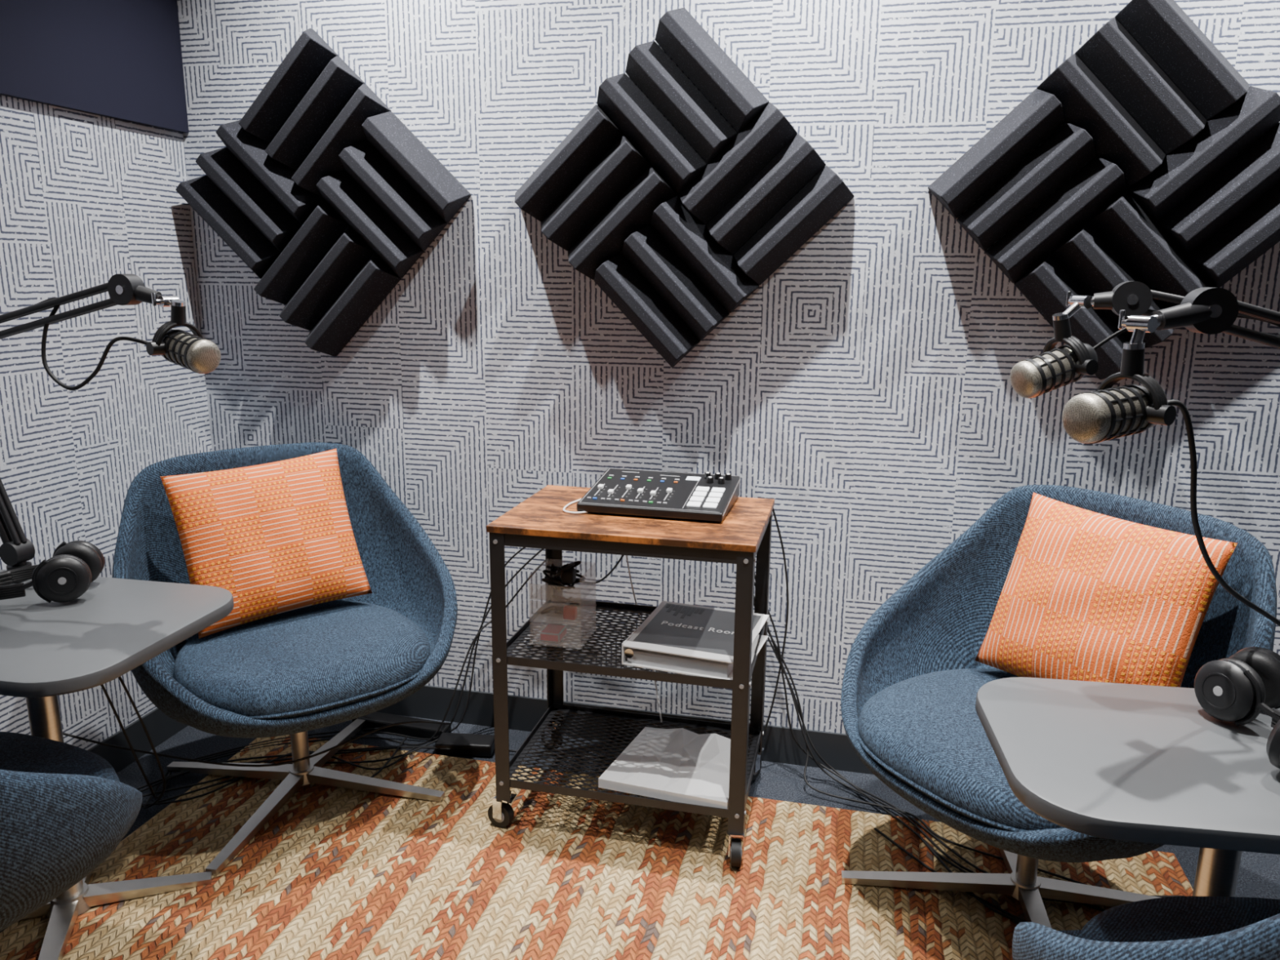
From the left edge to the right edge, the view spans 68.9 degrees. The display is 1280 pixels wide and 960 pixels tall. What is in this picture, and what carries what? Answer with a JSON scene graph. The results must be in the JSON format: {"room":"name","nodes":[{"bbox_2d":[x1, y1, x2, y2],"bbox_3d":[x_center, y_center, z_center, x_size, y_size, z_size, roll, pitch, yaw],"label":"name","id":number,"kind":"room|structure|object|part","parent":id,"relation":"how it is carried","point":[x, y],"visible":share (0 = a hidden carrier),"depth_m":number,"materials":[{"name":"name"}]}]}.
{"room":"studio","nodes":[
{"label":"studio","id":0,"kind":"room"},
{"bbox_2d":[0,94,212,750],"bbox_3d":[-1.713,-0.257,1.142,0.100,2.620,3.300,3,13,13],"label":"wall","id":1,"kind":"structure","parent":0,"point":[86,199],"depth_m":2.34,"materials":[{"name":"fabric"}]},
{"bbox_2d":[0,0,188,133],"bbox_3d":[-1.647,-1.081,0.946,0.020,0.925,3.299,3,13,13],"label":"wall panel","id":2,"kind":"object","parent":1,"relation":"attached to","point":[120,60],"visible":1,"depth_m":2.29,"materials":[{"name":"fabric"}]},
{"bbox_2d":[88,707,187,773],"bbox_3d":[-1.672,0.974,1.402,0.008,0.106,3.300,3,13,13],"label":"baseboard","id":3,"kind":"structure","parent":1,"relation":"attached to","point":[160,727],"depth_m":2.57,"materials":[{"name":"plastic"}]},
{"bbox_2d":[0,715,1279,933],"bbox_3d":[0.029,1.177,1.035,3.706,0.100,3.500,3,13,13],"label":"floor","id":4,"kind":"structure","parent":0,"point":[1259,873],"depth_m":2.49,"materials":[{"name":"blue carpet"}]},
{"bbox_2d":[62,546,545,808],"bbox_3d":[-0.722,0.396,2.437,1.495,0.800,0.524,-5,14,-23],"label":"cables","id":5,"kind":"object","parent":4,"relation":"on","point":[165,780],"visible":0.64,"depth_m":2.53,"materials":[{"name":"black rubber"}]},
{"bbox_2d":[351,711,494,756],"bbox_3d":[-0.627,0.731,2.699,0.474,0.035,0.119,7,14,25],"label":"power strip","id":6,"kind":"object","parent":4,"relation":"on","point":[460,744],"visible":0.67,"depth_m":2.68,"materials":[{"name":"black plastic"}]},
{"bbox_2d":[0,734,1193,959],"bbox_3d":[-0.208,1.066,1.258,2.400,0.014,2.500,3,13,13],"label":"striped rug","id":7,"kind":"object","parent":4,"relation":"on","point":[336,873],"visible":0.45,"depth_m":2.05,"materials":[{"name":"beige carpet"}]},
{"bbox_2d":[0,731,142,931],"bbox_3d":[-1.231,0.560,1.490,0.767,0.855,0.678,5,13,19],"label":"swivel armchair","id":8,"kind":"object","parent":7,"relation":"on","point":[64,809],"visible":1,"depth_m":1.41,"materials":[{"name":"fabric"}]},
{"bbox_2d":[0,731,119,782],"bbox_3d":[-1.215,0.577,1.541,0.572,0.110,0.576,5,13,19],"label":"seat cushion","id":9,"kind":"object","parent":8,"relation":"on","point":[19,752],"depth_m":1.69,"materials":[{"name":"fabric"}]},
{"bbox_2d":[0,569,234,959],"bbox_3d":[-1.134,0.573,1.827,0.660,0.685,0.572,3,13,11],"label":"side table","id":10,"kind":"object","parent":7,"relation":"on","point":[48,651],"visible":0.86,"depth_m":1.71,"materials":[{"name":"grey laminate"}]},
{"bbox_2d":[0,540,104,603],"bbox_3d":[-1.173,0.181,1.796,0.228,0.090,0.160,-3,13,-16],"label":"headphones","id":11,"kind":"object","parent":10,"relation":"on","point":[65,576],"visible":1,"depth_m":1.76,"materials":[{"name":"black plastic"}]},
{"bbox_2d":[0,273,162,582],"bbox_3d":[-1.146,-0.091,1.824,0.601,0.613,0.072,3,13,13],"label":"microphone boom arm","id":12,"kind":"object","parent":10,"relation":"on","point":[123,289],"visible":0.87,"depth_m":1.75,"materials":[{"name":"black metal"}]},
{"bbox_2d":[146,292,221,373],"bbox_3d":[-0.818,-0.267,1.687,0.140,0.141,0.111,3,13,13],"label":"microphone","id":13,"kind":"object","parent":12,"relation":"attached to","point":[194,353],"visible":1,"depth_m":1.66,"materials":[{"name":"black plastic"}]},
{"bbox_2d":[111,442,457,875],"bbox_3d":[-0.852,0.382,2.311,0.766,0.855,0.665,-9,16,-37],"label":"swivel armchair","id":14,"kind":"object","parent":7,"relation":"on","point":[294,673],"visible":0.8,"depth_m":2.26,"materials":[{"name":"fabric"}]},
{"bbox_2d":[160,448,372,638],"bbox_3d":[-0.923,0.145,2.340,0.454,0.389,0.193,-8,15,-35],"label":"throw pillow","id":15,"kind":"object","parent":14,"relation":"on","point":[278,536],"visible":0.99,"depth_m":2.29,"materials":[{"name":"fabric"}]},
{"bbox_2d":[173,600,431,718],"bbox_3d":[-0.826,0.416,2.284,0.572,0.110,0.576,-9,16,-37],"label":"seat cushion","id":16,"kind":"object","parent":14,"relation":"on","point":[335,659],"depth_m":2.13,"materials":[{"name":"fabric"}]},
{"bbox_2d":[486,484,774,867],"bbox_3d":[-0.019,0.446,2.285,0.624,0.757,0.452,3,13,13],"label":"utility cart","id":17,"kind":"object","parent":7,"relation":"on","point":[540,521],"visible":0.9,"depth_m":2.16,"materials":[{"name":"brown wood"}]},
{"bbox_2d":[539,560,585,642],"bbox_3d":[-0.186,0.292,2.266,0.128,0.190,0.133,3,13,13],"label":"acrylic organizer","id":18,"kind":"object","parent":17,"relation":"on","point":[550,633],"visible":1,"depth_m":2.24,"materials":[{"name":"clear plastic"}]},
{"bbox_2d":[563,498,662,722],"bbox_3d":[-0.052,0.340,2.359,0.198,0.603,0.312,6,14,23],"label":"cable","id":19,"kind":"object","parent":17,"relation":"on","point":[577,500],"visible":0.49,"depth_m":2.47,"materials":[{"name":"white plastic"}]},
{"bbox_2d":[509,709,758,801],"bbox_3d":[-0.008,0.695,2.347,0.572,0.004,0.398,3,13,13],"label":"shelf","id":20,"kind":"object","parent":17,"relation":"attached to","point":[522,753],"depth_m":2.39,"materials":[{"name":"metal"}]},
{"bbox_2d":[506,603,760,675],"bbox_3d":[-0.005,0.390,2.280,0.572,0.004,0.398,3,13,13],"label":"shelf","id":21,"kind":"object","parent":17,"relation":"attached to","point":[522,633],"depth_m":2.25,"materials":[{"name":"metal"}]},
{"bbox_2d":[576,467,739,521],"bbox_3d":[0.051,0.028,2.264,0.346,0.067,0.268,4,13,14],"label":"mixer","id":22,"kind":"object","parent":17,"relation":"on","point":[706,496],"visible":1,"depth_m":2.22,"materials":[{"name":"black plastic"}]},
{"bbox_3d":[0.051,0.030,2.264,0.346,0.035,0.257,4,13,14],"label":"edge trim","id":23,"kind":"part","parent":22,"relation":"part of","materials":[{"name":"grey plastic"}]},
{"bbox_2d":[598,726,730,808],"bbox_3d":[0.093,0.689,2.275,0.310,0.037,0.280,5,13,18],"label":"book","id":24,"kind":"object","parent":17,"relation":"on","point":[677,765],"visible":0.88,"depth_m":2.23,"materials":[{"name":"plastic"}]},
{"bbox_2d":[622,600,768,679],"bbox_3d":[0.137,0.375,2.206,0.276,0.058,0.286,5,13,20],"label":"ring binder","id":25,"kind":"object","parent":17,"relation":"on","point":[687,639],"visible":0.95,"depth_m":2.14,"materials":[{"name":"white plastic"}]},
{"bbox_2d":[840,484,1276,928],"bbox_3d":[0.803,0.488,1.903,0.673,0.855,0.766,-7,15,-31],"label":"swivel armchair","id":26,"kind":"object","parent":7,"relation":"on","point":[912,681],"visible":0.56,"depth_m":1.95,"materials":[{"name":"fabric"}]},
{"bbox_2d":[857,668,1063,830],"bbox_3d":[0.763,0.519,1.885,0.576,0.110,0.572,-7,15,-31],"label":"seat cushion","id":27,"kind":"object","parent":26,"relation":"on","point":[923,736],"depth_m":1.78,"materials":[{"name":"fabric"}]},
{"bbox_2d":[974,492,1237,687],"bbox_3d":[0.921,0.259,1.896,0.185,0.378,0.438,-7,15,-31],"label":"throw pillow","id":28,"kind":"object","parent":26,"relation":"on","point":[1086,595],"visible":0.89,"depth_m":1.83,"materials":[{"name":"fabric"}]},
{"bbox_2d":[975,676,1279,897],"bbox_3d":[0.828,0.685,1.403,0.660,0.685,0.551,2,13,8],"label":"side table","id":29,"kind":"object","parent":7,"relation":"on","point":[1121,762],"visible":0.94,"depth_m":1.24,"materials":[{"name":"grey laminate"}]},
{"bbox_2d":[1090,280,1279,350],"bbox_3d":[1.042,0.353,1.474,0.747,1.299,0.263,3,13,13],"label":"microphone boom arm","id":30,"kind":"object","parent":29,"relation":"attached to","point":[1135,298],"visible":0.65,"depth_m":1.43,"materials":[{"name":"black metal"}]},
{"bbox_2d":[1009,291,1097,398],"bbox_3d":[0.664,-0.216,1.491,0.134,0.167,0.120,3,13,13],"label":"microphone","id":31,"kind":"object","parent":30,"relation":"attached to","point":[1045,372],"visible":1,"depth_m":1.47,"materials":[{"name":"black metal"}]},
{"bbox_2d":[1150,287,1279,626],"bbox_3d":[0.983,0.417,1.251,0.646,1.316,0.415,-6,14,-28],"label":"microphone boom arm","id":32,"kind":"object","parent":29,"relation":"attached to","point":[1205,310],"visible":0.92,"depth_m":1.14,"materials":[{"name":"black metal"}]},
{"bbox_2d":[1062,309,1176,444],"bbox_3d":[0.585,-0.126,1.137,0.139,0.158,0.106,-6,14,-28],"label":"microphone","id":33,"kind":"object","parent":32,"relation":"attached to","point":[1106,413],"visible":1,"depth_m":1.12,"materials":[{"name":"black metal"}]},
{"bbox_3d":[0.983,0.067,1.202,0.709,0.612,0.092,2,13,5],"label":"arm","id":34,"kind":"part","parent":32,"relation":"part of","materials":[{"name":"black metal"}]},
{"bbox_2d":[1194,646,1279,728],"bbox_3d":[0.915,0.310,1.300,0.140,0.090,0.228,-7,15,-31],"label":"headphones","id":35,"kind":"object","parent":29,"relation":"on","point":[1236,688],"visible":0.98,"depth_m":1.33,"materials":[{"name":"black plastic"}]},
{"bbox_2d":[1266,719,1279,768],"bbox_3d":[0.923,0.342,1.157,0.228,0.090,0.160,-3,13,-16],"label":"headphones","id":36,"kind":"object","parent":29,"relation":"on","point":[1273,747],"visible":1,"depth_m":1.18,"materials":[{"name":"black plastic"}]},
{"bbox_2d":[1012,896,1279,959],"bbox_3d":[0.840,0.679,1.040,0.767,0.855,0.700,1,12,1],"label":"swivel armchair","id":37,"kind":"object","parent":7,"relation":"on","point":[1175,927],"visible":1,"depth_m":1.24,"materials":[{"name":"fabric"}]},
{"bbox_2d":[1077,896,1279,942],"bbox_3d":[0.841,0.693,1.105,0.572,0.110,0.576,1,12,1],"label":"seat cushion","id":38,"kind":"object","parent":37,"relation":"on","point":[1175,917],"depth_m":1.29,"materials":[{"name":"fabric"}]},
{"bbox_2d":[509,507,1183,922],"bbox_3d":[0.459,0.458,2.210,1.776,0.799,0.416,7,14,27],"label":"cables","id":39,"kind":"object","parent":4,"relation":"on","point":[776,650],"visible":0.59,"depth_m":2.38,"materials":[{"name":"black rubber"}]},
{"bbox_2d":[177,0,1279,733],"bbox_3d":[0.432,-0.505,2.358,3.706,2.620,0.100,3,13,13],"label":"wall","id":40,"kind":"structure","parent":0,"point":[864,388],"depth_m":2.40,"materials":[{"name":"fabric"}]},
{"bbox_2d":[175,27,471,356],"bbox_3d":[-0.872,-0.762,2.517,0.860,0.860,0.088,3,13,13],"label":"panel","id":41,"kind":"object","parent":40,"relation":"attached to","point":[319,188],"visible":1,"depth_m":2.49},
{"bbox_2d":[376,684,874,774],"bbox_3d":[0.412,0.734,2.577,3.498,0.106,0.008,3,13,13],"label":"baseboard","id":42,"kind":"structure","parent":40,"relation":"attached to","point":[429,702],"depth_m":2.71,"materials":[{"name":"plastic"}]},
{"bbox_2d":[514,7,854,367],"bbox_3d":[0.087,-0.705,2.297,0.860,0.860,0.088,4,13,13],"label":"panel","id":43,"kind":"object","parent":40,"relation":"attached to","point":[597,197],"visible":1,"depth_m":2.27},
{"bbox_2d":[927,0,1279,379],"bbox_3d":[1.087,-0.648,2.068,0.860,0.860,0.088,5,13,13],"label":"panel","id":44,"kind":"object","parent":40,"relation":"attached to","point":[1145,88],"visible":0.91,"depth_m":2.05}
]}

